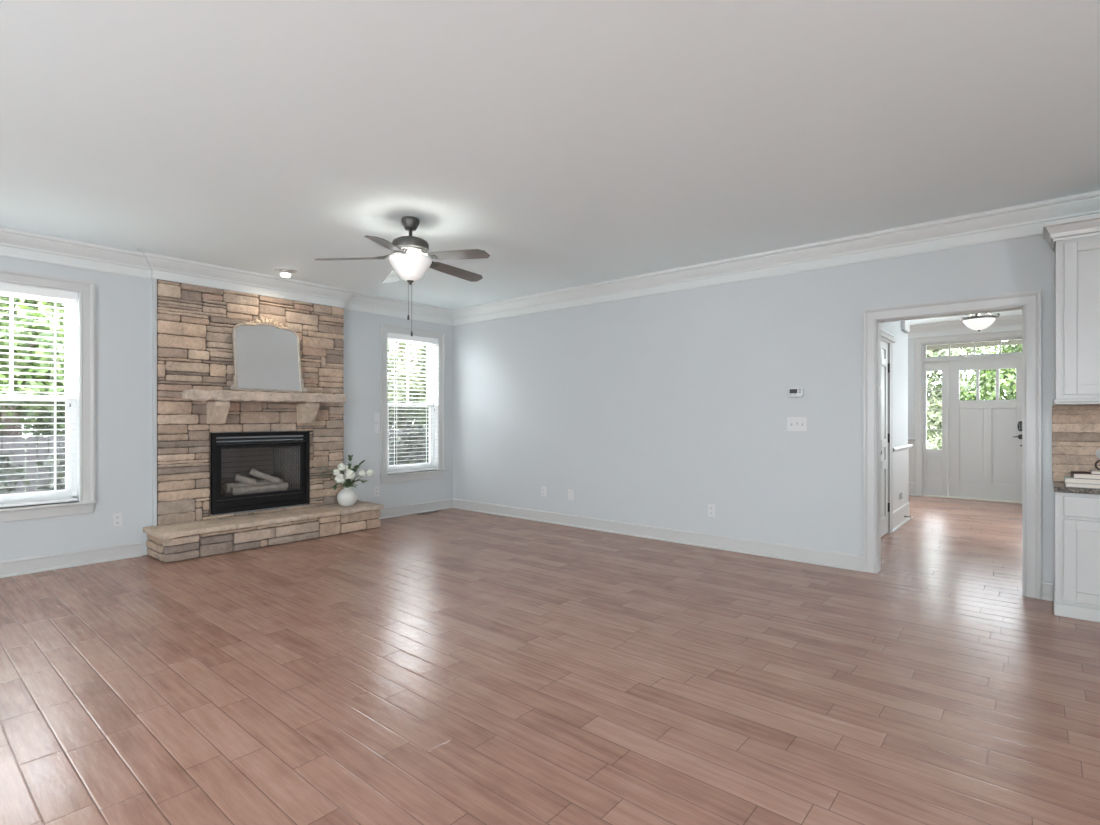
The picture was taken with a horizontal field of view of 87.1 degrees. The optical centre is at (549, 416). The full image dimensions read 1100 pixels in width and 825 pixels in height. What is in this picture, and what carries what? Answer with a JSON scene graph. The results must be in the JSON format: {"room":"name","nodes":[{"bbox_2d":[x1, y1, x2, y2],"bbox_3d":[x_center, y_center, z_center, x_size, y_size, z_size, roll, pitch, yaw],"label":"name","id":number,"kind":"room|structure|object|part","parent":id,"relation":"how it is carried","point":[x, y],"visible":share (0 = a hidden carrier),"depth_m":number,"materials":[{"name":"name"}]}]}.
{"room":"living room","nodes":[
{"label":"living room","id":0,"kind":"room"},
{"bbox_2d":[0,256,452,560],"bbox_3d":[-4.155,-0.105,4.752,0.192,2.710,8.820,0,0,40],"label":"wall","id":1,"kind":"structure","parent":0,"point":[125,306],"depth_m":5.19,"materials":[{"name":"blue paint"}]},
{"bbox_2d":[0,269,96,521],"bbox_3d":[-4.275,-0.165,4.608,0.195,1.970,1.045,0,0,40],"label":"window","id":2,"kind":"structure","parent":1,"relation":"in","point":[84,450],"depth_m":4.89,"materials":[{"name":"white paint"}]},
{"bbox_3d":[-4.326,-0.577,4.652,0.030,0.883,0.751,0,0,40],"label":"sash","id":3,"kind":"part","parent":2,"relation":"part of","materials":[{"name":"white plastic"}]},
{"bbox_3d":[-4.301,0.249,4.630,0.031,0.848,0.751,0,0,40],"label":"sash","id":4,"kind":"part","parent":2,"relation":"part of","materials":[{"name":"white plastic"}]},
{"bbox_3d":[-4.317,-0.172,4.644,0.080,1.751,0.811,0,0,40],"label":"frame","id":5,"kind":"part","parent":2,"relation":"part of","materials":[{"name":"white plastic"}]},
{"bbox_2d":[0,283,77,506],"bbox_3d":[-4.254,-0.170,4.590,0.073,1.754,0.803,0,0,40],"label":"window blind","id":6,"kind":"object","parent":2,"relation":"attached to","point":[8,288],"visible":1,"depth_m":4.73,"materials":[{"name":"grey plastic"}]},
{"bbox_3d":[-4.260,0.695,4.595,0.050,0.024,0.799,0,0,40],"label":"rail","id":7,"kind":"part","parent":6,"relation":"part of","materials":[{"name":"white plastic"}]},
{"bbox_3d":[-4.240,0.726,4.579,0.105,0.022,1.045,0,0,40],"label":"sill","id":8,"kind":"part","parent":2,"relation":"part of","materials":[{"name":"white paint"}]},
{"bbox_2d":[112,513,122,526],"bbox_3d":[-3.797,0.902,5.083,0.010,0.118,0.074,0,0,40],"label":"wall outlet","id":9,"kind":"object","parent":1,"relation":"attached to","point":[117,518],"visible":1,"depth_m":5.08,"materials":[{"name":"white plastic"}]},
{"bbox_2d":[374,486,378,495],"bbox_3d":[-2.115,0.907,7.067,0.010,0.118,0.074,0,0,40],"label":"wall outlet","id":10,"kind":"object","parent":1,"relation":"attached to","point":[376,489],"visible":1,"depth_m":7.06,"materials":[{"name":"white plastic"}]},
{"bbox_2d":[374,412,379,421],"bbox_3d":[-2.113,0.002,7.069,0.009,0.118,0.074,0,0,40],"label":"light switch","id":11,"kind":"object","parent":1,"relation":"attached to","point":[376,414],"visible":1,"depth_m":7.07,"materials":[{"name":"white plastic"}]},
{"bbox_2d":[374,423,379,432],"bbox_3d":[-2.113,0.137,7.069,0.009,0.118,0.074,0,0,40],"label":"light switch","id":12,"kind":"object","parent":1,"relation":"attached to","point":[376,425],"visible":1,"depth_m":7.07,"materials":[{"name":"white plastic"}]},
{"bbox_2d":[379,323,446,483],"bbox_3d":[-1.804,-0.165,7.521,0.195,1.970,1.025,0,0,40],"label":"window","id":13,"kind":"structure","parent":1,"relation":"in","point":[438,448],"depth_m":7.69,"materials":[{"name":"white paint"}]},
{"bbox_3d":[-1.855,-0.577,7.565,0.030,0.883,0.731,0,0,40],"label":"sash","id":14,"kind":"part","parent":13,"relation":"part of","materials":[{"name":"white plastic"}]},
{"bbox_3d":[-1.831,0.249,7.544,0.031,0.848,0.731,0,0,40],"label":"sash","id":15,"kind":"part","parent":13,"relation":"part of","materials":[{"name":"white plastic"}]},
{"bbox_3d":[-1.846,-0.172,7.557,0.080,1.751,0.791,0,0,40],"label":"frame","id":16,"kind":"part","parent":13,"relation":"part of","materials":[{"name":"white plastic"}]},
{"bbox_2d":[387,333,436,473],"bbox_3d":[-1.783,-0.170,7.504,0.073,1.754,0.783,0,0,40],"label":"window blind","id":17,"kind":"object","parent":13,"relation":"attached to","point":[389,335],"visible":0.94,"depth_m":7.47,"materials":[{"name":"grey plastic"}]},
{"bbox_3d":[-1.789,0.695,7.509,0.050,0.024,0.779,0,0,40],"label":"rail","id":18,"kind":"part","parent":17,"relation":"part of","materials":[{"name":"white plastic"}]},
{"bbox_3d":[-1.544,-0.555,7.742,0.005,0.890,0.004,0,0,40],"label":"lift cord","id":19,"kind":"part","parent":17,"relation":"part of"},
{"bbox_3d":[-1.770,0.726,7.492,0.105,0.022,1.025,0,0,40],"label":"sill","id":20,"kind":"part","parent":13,"relation":"part of","materials":[{"name":"white paint"}]},
{"bbox_2d":[0,498,862,577],"bbox_3d":[-2.173,1.186,3.071,5.088,0.128,8.580,0,0,40],"label":"baseboard","id":21,"kind":"structure","parent":1,"relation":"attached to","point":[20,566],"depth_m":5.36,"materials":[{"name":"white paint"}]},
{"bbox_2d":[0,190,1099,325],"bbox_3d":[-0.243,-1.357,1.435,10.150,0.204,8.580,0,0,40],"label":"crown molding","id":22,"kind":"structure","parent":1,"relation":"attached to","point":[1024,220],"depth_m":5.15,"materials":[{"name":"white paint"}]},
{"bbox_2d":[0,495,1099,824],"bbox_3d":[1.555,1.310,3.555,10.450,0.120,14.380,0,0,40],"label":"floor","id":23,"kind":"structure","parent":0,"point":[452,666],"depth_m":2.71,"materials":[{"name":"brown wood"}]},
{"bbox_2d":[143,279,383,562],"bbox_3d":[-2.775,-0.002,5.879,0.545,2.504,2.177,0,0,40],"label":"fireplace","id":24,"kind":"object","parent":23,"relation":"on","point":[195,323],"visible":0.91,"depth_m":5.60,"materials":[{"name":"stone"}]},
{"bbox_2d":[211,431,309,514],"bbox_3d":[-3.112,0.550,6.100,0.458,0.788,0.972,0,0,40],"label":"fireplace insert","id":25,"kind":"object","parent":24,"relation":"in","point":[247,475],"visible":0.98,"depth_m":6.11,"materials":[{"name":"black metal"}]},
{"bbox_3d":[-2.964,0.544,5.974,0.028,0.540,0.898,0,0,40],"label":"door frame","id":26,"kind":"part","parent":25,"relation":"part of","materials":[{"name":"black metal"}]},
{"bbox_2d":[183,390,345,403],"bbox_3d":[-2.848,-0.201,5.907,0.286,0.113,1.539,0,0,40],"label":"mantel shelf","id":27,"kind":"object","parent":24,"relation":"attached to","point":[189,396],"depth_m":5.74,"materials":[{"name":"beige stone"}]},
{"bbox_2d":[230,317,306,392],"bbox_3d":[-2.878,-0.638,5.918,0.128,0.765,0.768,0,0,40],"label":"mirror","id":28,"kind":"object","parent":24,"relation":"on","point":[266,356],"visible":1,"depth_m":5.90,"materials":[{"name":"silver metal"}]},
{"bbox_2d":[337,487,357,506],"bbox_3d":[-2.245,0.882,6.410,0.218,0.203,0.218,0,0,40],"label":"flower vase","id":29,"kind":"object","parent":24,"relation":"on","point":[346,497],"visible":1,"depth_m":6.34,"materials":[{"name":"white ceramic"}]},
{"bbox_2d":[332,482,346,489],"bbox_3d":[-2.306,0.776,6.345,0.101,0.135,0.197,0,0,40],"label":"leafy sprig","id":30,"kind":"object","parent":29,"relation":"in","point":[344,483],"visible":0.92,"depth_m":6.33,"materials":[{"name":"green plant"}]},
{"bbox_2d":[333,469,346,487],"bbox_3d":[-2.318,0.713,6.402,0.158,0.281,0.077,0,0,-31],"label":"flower","id":31,"kind":"object","parent":29,"relation":"in","point":[335,471],"visible":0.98,"depth_m":6.36,"materials":[{"name":"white plant"}]},
{"bbox_2d":[335,474,345,487],"bbox_3d":[-2.296,0.736,6.337,0.119,0.235,0.124,0,0,-13],"label":"flower","id":32,"kind":"object","parent":29,"relation":"in","point":[340,478],"visible":0.99,"depth_m":6.30,"materials":[{"name":"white plant"}]},
{"bbox_2d":[337,463,346,486],"bbox_3d":[-2.305,0.682,6.410,0.095,0.344,0.096,0,0,40],"label":"flower","id":33,"kind":"object","parent":29,"relation":"in","point":[341,466],"visible":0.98,"depth_m":6.38,"materials":[{"name":"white plant"}]},
{"bbox_2d":[344,470,354,484],"bbox_3d":[-2.195,0.715,6.351,0.113,0.277,0.114,0,0,-2],"label":"flower","id":34,"kind":"object","parent":29,"relation":"in","point":[349,474],"visible":0.98,"depth_m":6.32,"materials":[{"name":"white plant"}]},
{"bbox_2d":[346,455,352,481],"bbox_3d":[-2.228,0.629,6.414,0.095,0.429,0.108,0,0,-21],"label":"leafy sprig","id":35,"kind":"object","parent":29,"relation":"in","point":[349,456],"visible":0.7,"depth_m":6.41,"materials":[{"name":"green plant"}]},
{"bbox_2d":[346,481,357,487],"bbox_3d":[-2.181,0.771,6.343,0.189,0.146,0.104,0,0,40],"label":"leafy sprig","id":36,"kind":"object","parent":29,"relation":"in","point":[351,482],"visible":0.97,"depth_m":6.33,"materials":[{"name":"green plant"}]},
{"bbox_2d":[348,460,364,486],"bbox_3d":[-2.145,0.659,6.398,0.198,0.370,0.112,0,0,-8],"label":"leafy sprig","id":37,"kind":"object","parent":29,"relation":"in","point":[361,462],"visible":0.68,"depth_m":6.40,"materials":[{"name":"green plant"}]},
{"bbox_2d":[349,470,365,487],"bbox_3d":[-2.135,0.719,6.417,0.203,0.270,0.077,0,0,15],"label":"flower","id":38,"kind":"object","parent":29,"relation":"in","point":[361,472],"visible":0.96,"depth_m":6.38,"materials":[{"name":"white plant"}]},
{"bbox_2d":[348,479,368,487],"bbox_3d":[-2.127,0.765,6.381,0.267,0.158,0.103,0,0,14],"label":"leafy sprig","id":39,"kind":"object","parent":29,"relation":"in","point":[362,481],"visible":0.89,"depth_m":6.37,"materials":[{"name":"green plant"}]},
{"bbox_2d":[357,469,373,479],"bbox_3d":[-2.098,0.717,6.404,0.300,0.276,0.083,0,0,-9],"label":"flower","id":40,"kind":"object","parent":29,"relation":"in","point":[370,472],"visible":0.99,"depth_m":6.40,"materials":[{"name":"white plant"}]},
{"bbox_2d":[417,511,437,514],"bbox_3d":[-1.596,1.248,7.538,0.100,0.005,0.300,0,0,40],"label":"floor vent","id":41,"kind":"object","parent":23,"relation":"in","point":[430,511],"visible":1,"depth_m":7.55,"materials":[{"name":"brown metal"}]},
{"bbox_2d":[1053,492,1099,622],"bbox_3d":[3.643,0.861,3.504,0.899,0.779,0.388,0,0,40],"label":"base cabinet","id":42,"kind":"object","parent":23,"relation":"on","point":[1076,592],"visible":0.98,"depth_m":3.58,"materials":[{"name":"white paint"}]},
{"bbox_2d":[1053,481,1099,494],"bbox_3d":[3.637,0.454,3.497,0.901,0.032,0.409,0,0,40],"label":"countertop","id":43,"kind":"structure","parent":42,"relation":"on","point":[1057,486],"depth_m":3.58,"materials":[{"name":"stone"}]},
{"bbox_2d":[1065,483,1099,488],"bbox_3d":[3.388,0.424,3.617,0.255,0.026,0.195,0,0,40],"label":"book","id":44,"kind":"object","parent":43,"relation":"on","point":[1077,485],"visible":0.73,"depth_m":3.58,"materials":[{"name":"white paper"}]},
{"bbox_2d":[1064,476,1099,483],"bbox_3d":[3.390,0.397,3.621,0.257,0.028,0.195,0,0,40],"label":"book","id":45,"kind":"object","parent":44,"relation":"on","point":[1068,479],"visible":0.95,"depth_m":3.59,"materials":[{"name":"white paper"}]},
{"bbox_2d":[1071,471,1099,479],"bbox_3d":[3.413,0.366,3.606,0.242,0.032,0.198,0,0,39],"label":"book","id":46,"kind":"object","parent":45,"relation":"on","point":[1074,474],"visible":0.96,"depth_m":3.58,"materials":[{"name":"paper"}]},
{"bbox_2d":[1090,469,1099,473],"bbox_3d":[3.455,0.342,3.573,0.175,0.016,0.175,0,0,40],"label":"book","id":47,"kind":"object","parent":46,"relation":"on","point":[1092,471],"visible":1,"depth_m":3.56,"materials":[{"name":"paper"}]},
{"bbox_2d":[1094,448,1099,469],"bbox_3d":[3.459,0.243,3.579,0.126,0.182,0.126,0,0,-27],"label":"ornament","id":48,"kind":"object","parent":47,"relation":"on","point":[1097,453],"visible":1,"depth_m":3.61,"materials":[{"name":"white ceramic"}]},
{"bbox_3d":[3.370,0.556,3.494,0.402,0.124,0.020,0,0,40],"label":"drawer","id":49,"kind":"part","parent":42,"relation":"part of","materials":[{"name":"white paint"}]},
{"bbox_3d":[3.370,0.890,3.494,0.402,0.504,0.020,0,0,40],"label":"door","id":50,"kind":"part","parent":42,"relation":"part of","materials":[{"name":"white paint"}]},
{"bbox_2d":[0,0,1099,324],"bbox_3d":[1.568,-1.535,3.570,10.450,0.150,14.420,0,0,40],"label":"ceiling","id":51,"kind":"structure","parent":0,"point":[569,143],"depth_m":2.91,"materials":[{"name":"paint"}]},
{"bbox_2d":[274,268,296,277],"bbox_3d":[-2.631,-1.425,5.761,0.210,0.070,0.210,0,0,40],"label":"recessed light","id":52,"kind":"object","parent":51,"relation":"in","point":[285,272],"visible":1,"depth_m":5.72,"materials":[{"name":"white paint"}]},
{"bbox_3d":[-2.631,-1.408,5.761,0.096,0.036,0.096,0,0,40],"label":"bulb","id":53,"kind":"part","parent":52,"relation":"part of","materials":[{"name":"white glass"}]},
{"bbox_2d":[315,216,489,335],"bbox_3d":[-0.993,-1.027,4.298,1.277,0.864,1.236,0,0,40],"label":"ceiling fan","id":54,"kind":"object","parent":51,"relation":"hanging from","point":[408,260],"visible":1,"depth_m":4.18,"materials":[{"name":"grey brown wood"},{"name":"dark bronze metal"},{"name":"frosted white glass"}]},
{"bbox_3d":[-1.445,-1.144,4.191,0.477,0.060,0.134,0,0,-11],"label":"blade","id":55,"kind":"part","parent":54,"relation":"part of","materials":[{"name":"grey wood"}]},
{"bbox_3d":[-1.082,-1.144,3.849,0.134,0.060,0.477,0,0,7],"label":"blade","id":56,"kind":"part","parent":54,"relation":"part of","materials":[{"name":"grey wood"}]},
{"bbox_3d":[-1.232,-1.144,4.641,0.134,0.060,0.477,0,0,-29],"label":"blade","id":57,"kind":"part","parent":54,"relation":"part of","materials":[{"name":"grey wood"}]},
{"bbox_3d":[-1.044,-0.875,4.270,0.003,0.240,0.003,0,0,40],"label":"pull chain","id":58,"kind":"part","parent":54,"relation":"part of","materials":[{"name":"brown metal"}]},
{"bbox_3d":[-1.029,-1.082,4.270,0.314,0.164,0.314,0,0,40],"label":"lamp shade","id":59,"kind":"part","parent":54,"relation":"part of","materials":[{"name":"white glass"}]},
{"bbox_3d":[-0.735,-1.144,4.574,0.145,0.060,0.480,0,0,40],"label":"blade","id":60,"kind":"part","parent":54,"relation":"part of","materials":[{"name":"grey wood"}]},
{"bbox_3d":[-0.646,-1.144,4.089,0.477,0.060,0.134,0,0,25],"label":"blade","id":61,"kind":"part","parent":54,"relation":"part of","materials":[{"name":"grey wood"}]},
{"bbox_2d":[961,313,999,331],"bbox_3d":[5.410,-1.268,7.286,0.393,0.383,0.410,0,0,40],"label":"ceiling light","id":62,"kind":"object","parent":51,"relation":"attached to","point":[980,322],"visible":0.73,"depth_m":7.21,"materials":[{"name":"white glass"}]},
{"bbox_3d":[5.416,-1.173,7.308,0.356,0.154,0.356,0,0,40],"label":"lamp shade","id":63,"kind":"part","parent":62,"relation":"part of","materials":[{"name":"white glass"}]},
{"bbox_2d":[453,234,1054,598],"bbox_3d":[2.628,-0.105,4.704,10.300,2.710,0.120,0,0,40],"label":"wall","id":64,"kind":"structure","parent":0,"point":[656,410],"depth_m":5.54,"materials":[{"name":"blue paint"}]},
{"bbox_2d":[541,486,545,496],"bbox_3d":[-0.076,0.890,6.912,0.074,0.118,0.010,0,0,40],"label":"wall outlet","id":65,"kind":"object","parent":64,"relation":"attached to","point":[543,489],"visible":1,"depth_m":6.91,"materials":[{"name":"white plastic"}]},
{"bbox_2d":[568,490,572,499],"bbox_3d":[0.235,0.896,6.649,0.074,0.118,0.008,0,0,40],"label":"blank wall plate","id":66,"kind":"object","parent":64,"relation":"attached to","point":[570,492],"visible":1,"depth_m":6.65,"materials":[{"name":"white plastic"}]},
{"bbox_2d":[708,504,714,516],"bbox_3d":[1.545,0.895,5.537,0.074,0.118,0.010,0,0,40],"label":"wall outlet","id":67,"kind":"object","parent":64,"relation":"attached to","point":[711,508],"visible":1,"depth_m":5.54,"materials":[{"name":"white plastic"}]},
{"bbox_2d":[788,388,803,396],"bbox_3d":[2.135,-0.213,5.024,0.126,0.078,0.029,0,0,40],"label":"thermostat","id":68,"kind":"object","parent":64,"relation":"attached to","point":[792,392],"visible":1,"depth_m":5.01,"materials":[{"name":"white plastic"}]},
{"bbox_2d":[787,417,806,430],"bbox_3d":[2.141,0.062,5.025,0.168,0.122,0.020,0,0,40],"label":"light switch","id":69,"kind":"object","parent":64,"relation":"attached to","point":[793,423],"visible":1,"depth_m":5.02,"materials":[{"name":"white plastic"}]},
{"bbox_2d":[863,290,1040,598],"bbox_3d":[3.002,0.190,4.387,1.100,2.120,0.168,0,0,40],"label":"door frame","id":70,"kind":"structure","parent":64,"relation":"attached to","point":[1029,302],"depth_m":4.21,"materials":[{"name":"white paint"}]},
{"bbox_2d":[1042,580,1052,600],"bbox_3d":[3.397,1.186,3.956,0.057,0.128,0.026,0,0,40],"label":"baseboard","id":71,"kind":"structure","parent":64,"relation":"attached to","point":[1047,586],"depth_m":3.95,"materials":[{"name":"white paint"}]},
{"bbox_2d":[1043,214,1099,404],"bbox_3d":[3.633,-0.660,3.533,0.952,1.160,0.358,0,0,40],"label":"upper cabinet","id":72,"kind":"object","parent":64,"relation":"attached to","point":[1075,242],"visible":1,"depth_m":3.63,"materials":[{"name":"white paint"}]},
{"bbox_3d":[3.628,-1.183,3.526,0.952,0.115,0.342,0,0,40],"label":"crown","id":73,"kind":"part","parent":72,"relation":"part of","materials":[{"name":"white paint"}]},
{"bbox_3d":[3.669,-0.098,3.535,0.901,0.035,0.308,0,0,40],"label":"light rail","id":74,"kind":"part","parent":72,"relation":"part of","materials":[{"name":"white paint"}]},
{"bbox_3d":[3.418,-0.621,3.548,0.400,0.958,0.020,0,0,40],"label":"door","id":75,"kind":"part","parent":72,"relation":"part of","materials":[{"name":"white paint"}]},
{"bbox_2d":[1052,405,1099,481],"bbox_3d":[3.760,0.180,3.646,0.909,0.521,0.032,0,0,40],"label":"backsplash","id":76,"kind":"structure","parent":64,"relation":"attached to","point":[1075,428],"depth_m":3.86,"materials":[{"name":"stone"}]},
{"bbox_2d":[881,321,907,446],"bbox_3d":[3.408,-0.105,6.041,0.120,2.710,2.930,0,0,40],"label":"wall","id":77,"kind":"structure","parent":0,"point":[900,348],"depth_m":6.70,"materials":[{"name":"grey paint"}]},
{"bbox_2d":[881,328,895,536],"bbox_3d":[3.365,0.179,5.940,0.186,2.142,1.010,0,0,40],"label":"door","id":78,"kind":"structure","parent":77,"relation":"in","point":[887,341],"depth_m":6.15,"materials":[{"name":"white paint"}]},
{"bbox_3d":[3.405,-0.843,5.906,0.050,0.075,1.010,0,0,40],"label":"header moulding","id":79,"kind":"part","parent":78,"relation":"part of","materials":[{"name":"white paint"}]},
{"bbox_2d":[893,442,913,510],"bbox_3d":[4.719,0.825,8.785,2.244,0.850,4.905,0,0,-2],"label":"wainscot","id":80,"kind":"structure","parent":77,"relation":"attached to","point":[903,462],"depth_m":6.81,"materials":[{"name":"white paint"}]},
{"bbox_2d":[899,491,902,500],"bbox_3d":[4.037,0.907,6.655,0.034,0.115,0.074,0,0,40],"label":"wall outlet","id":81,"kind":"object","parent":80,"relation":"attached to","point":[900,492],"visible":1,"depth_m":6.65,"materials":[{"name":"white plastic"}]},
{"bbox_2d":[893,482,915,531],"bbox_3d":[4.716,1.146,8.782,2.252,0.208,4.918,0,0,-3],"label":"baseboard","id":82,"kind":"structure","parent":77,"relation":"attached to","point":[899,519],"depth_m":6.77,"materials":[{"name":"white paint"}]},
{"bbox_2d":[893,438,915,453],"bbox_3d":[4.713,0.370,8.778,2.260,0.070,4.932,0,0,-3],"label":"chair rail","id":83,"kind":"object","parent":77,"relation":"attached to","point":[902,448],"visible":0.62,"depth_m":6.77,"materials":[{"name":"white paint"}]},
{"bbox_2d":[901,320,909,332],"bbox_3d":[4.212,-1.114,6.861,0.045,0.212,0.300,0,0,40],"label":"door chime","id":84,"kind":"object","parent":77,"relation":"attached to","point":[905,325],"visible":0.58,"depth_m":6.79,"materials":[{"name":"white plastic"}]},
{"bbox_2d":[908,338,913,437],"bbox_3d":[6.752,-0.105,8.523,8.650,2.710,0.140,0,0,40],"label":"wall","id":85,"kind":"structure","parent":0,"point":[910,341],"depth_m":9.26,"materials":[{"name":"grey paint"}]},
{"bbox_2d":[908,315,1021,338],"bbox_3d":[3.693,-1.357,7.452,5.130,0.204,5.450,0,0,40],"label":"crown molding","id":86,"kind":"structure","parent":85,"relation":"attached to","point":[1008,323],"depth_m":8.84,"materials":[{"name":"white paint"}]},
{"bbox_2d":[914,330,1021,503],"bbox_3d":[6.544,-0.005,8.702,1.798,2.510,0.195,0,0,40],"label":"door","id":87,"kind":"structure","parent":85,"relation":"in","point":[980,455],"depth_m":8.80,"materials":[{"name":"white paint"}]},
{"label":"outside","id":88,"kind":"structure","parent":0,"visible":0},
{"bbox_2d":[927,436,934,448],"bbox_3d":[37.556,1.900,26.796,55.000,0.200,61.000,0,0,40],"label":"lawn","id":89,"kind":"structure","parent":88,"point":[931,446],"depth_m":37.90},
{"bbox_2d":[927,434,941,448],"bbox_3d":[15.157,1.073,21.323,1.949,1.490,1.768,0,0,12],"label":"shrub","id":90,"kind":"object","parent":89,"relation":"on","point":[937,439],"visible":0.08,"depth_m":21.65,"materials":[{"name":"green plant"}]},
{"bbox_2d":[926,348,966,446],"bbox_3d":[15.563,-1.708,25.477,4.998,7.128,4.369,0,0,23],"label":"street tree","id":91,"kind":"object","parent":89,"relation":"on","point":[934,399],"visible":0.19,"depth_m":24.56,"materials":[{"name":"green plant"}]},
{"bbox_2d":[934,372,1003,435],"bbox_3d":[26.921,-0.616,37.843,4.937,4.838,5.605,0,0,-13],"label":"bush","id":92,"kind":"object","parent":89,"relation":"on","point":[967,394],"visible":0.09,"depth_m":36.16,"materials":[{"name":"green plant"}]},
{"bbox_2d":[927,345,1014,442],"bbox_3d":[21.495,-2.806,30.511,6.524,9.321,5.070,0,0,1],"label":"street tree","id":93,"kind":"object","parent":89,"relation":"on","point":[969,350],"visible":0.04,"depth_m":30.05,"materials":[{"name":"green plant"}]},
{"bbox_2d":[969,344,1021,399],"bbox_3d":[18.263,-0.959,22.156,3.699,5.635,3.998,0,0,37],"label":"street tree","id":94,"kind":"object","parent":89,"relation":"on","point":[1007,377],"visible":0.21,"depth_m":22.29,"materials":[{"name":"green plant"}]},
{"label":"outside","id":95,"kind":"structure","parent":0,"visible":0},
{"bbox_2d":[25,438,48,491],"bbox_3d":[-24.448,1.900,27.586,59.400,0.200,90.000,0,0,40],"label":"lawn","id":96,"kind":"structure","parent":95,"point":[25,438],"depth_m":19.12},
{"bbox_2d":[0,453,26,494],"bbox_3d":[-8.232,0.962,7.764,1.706,1.708,2.008,0,0,-29],"label":"shrub","id":97,"kind":"object","parent":96,"relation":"on","point":[4,477],"visible":0.73,"depth_m":8.35,"materials":[{"name":"green plant"}]},
{"bbox_2d":[0,296,64,492],"bbox_3d":[-10.530,-0.835,11.603,3.909,5.388,3.652,0,0,-8],"label":"tree","id":98,"kind":"object","parent":96,"relation":"on","point":[22,319],"visible":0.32,"depth_m":10.66,"materials":[{"name":"green plant"}]},
{"bbox_2d":[0,308,64,434],"bbox_3d":[-16.715,-1.677,17.553,4.720,7.066,5.311,0,0,7],"label":"tree","id":99,"kind":"object","parent":96,"relation":"on","point":[49,308],"visible":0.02,"depth_m":17.36,"materials":[{"name":"green plant"}]},
{"bbox_2d":[24,448,64,491],"bbox_3d":[-7.273,1.087,9.390,1.810,1.470,2.104,0,0,6],"label":"shrub","id":100,"kind":"object","parent":96,"relation":"on","point":[60,480],"visible":0.02,"depth_m":8.87,"materials":[{"name":"green plant"}]},
{"bbox_2d":[0,429,425,493],"bbox_3d":[-5.867,1.075,13.796,0.060,1.450,21.000,0,0,40],"label":"fence","id":101,"kind":"object","parent":96,"relation":"on","point":[42,476],"visible":0.05,"depth_m":10.06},
{"bbox_2d":[387,341,415,429],"bbox_3d":[-6.065,-1.048,16.806,3.660,5.813,4.205,0,0,8],"label":"tree","id":102,"kind":"object","parent":96,"relation":"on","point":[388,358],"visible":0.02,"depth_m":17.55,"materials":[{"name":"green plant"}]},
{"bbox_2d":[387,357,425,421],"bbox_3d":[-7.414,-2.283,23.377,4.584,8.277,6.376,0,0,40],"label":"tree","id":103,"kind":"object","parent":96,"relation":"on","point":[412,364],"visible":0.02,"depth_m":23.50,"materials":[{"name":"green plant"}]},
{"bbox_2d":[387,341,428,429],"bbox_3d":[-7.843,-2.400,30.638,6.848,8.510,5.308,0,0,3],"label":"tree","id":104,"kind":"object","parent":96,"relation":"on","point":[389,342],"visible":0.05,"depth_m":30.42,"materials":[{"name":"green plant"}]},
{"bbox_2d":[389,423,428,465],"bbox_3d":[-3.122,0.971,14.030,1.912,1.690,1.642,0,0,22],"label":"shrub","id":105,"kind":"object","parent":96,"relation":"on","point":[422,443],"visible":0.4,"depth_m":13.85,"materials":[{"name":"green plant"}]},
{"bbox_2d":[395,408,428,429],"bbox_3d":[-8.187,-0.431,39.815,5.422,4.476,6.528,0,0,40],"label":"bush","id":106,"kind":"object","parent":96,"relation":"on","point":[410,424],"visible":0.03,"depth_m":37.57,"materials":[{"name":"green plant"}]},
{"bbox_2d":[401,345,425,400],"bbox_3d":[-3.653,-0.833,18.389,2.818,5.383,2.271,0,0,30],"label":"tree","id":107,"kind":"object","parent":96,"relation":"on","point":[422,346],"visible":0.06,"depth_m":17.76,"materials":[{"name":"green plant"}]},
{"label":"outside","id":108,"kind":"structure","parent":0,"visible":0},
{"bbox_2d":[926,339,1021,349],"bbox_3d":[7.493,-1.400,9.900,7.000,0.100,2.860,0,0,40],"label":"ceiling","id":109,"kind":"structure","parent":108,"point":[1009,342],"depth_m":10.78,"materials":[{"name":"white paint"}]}
]}

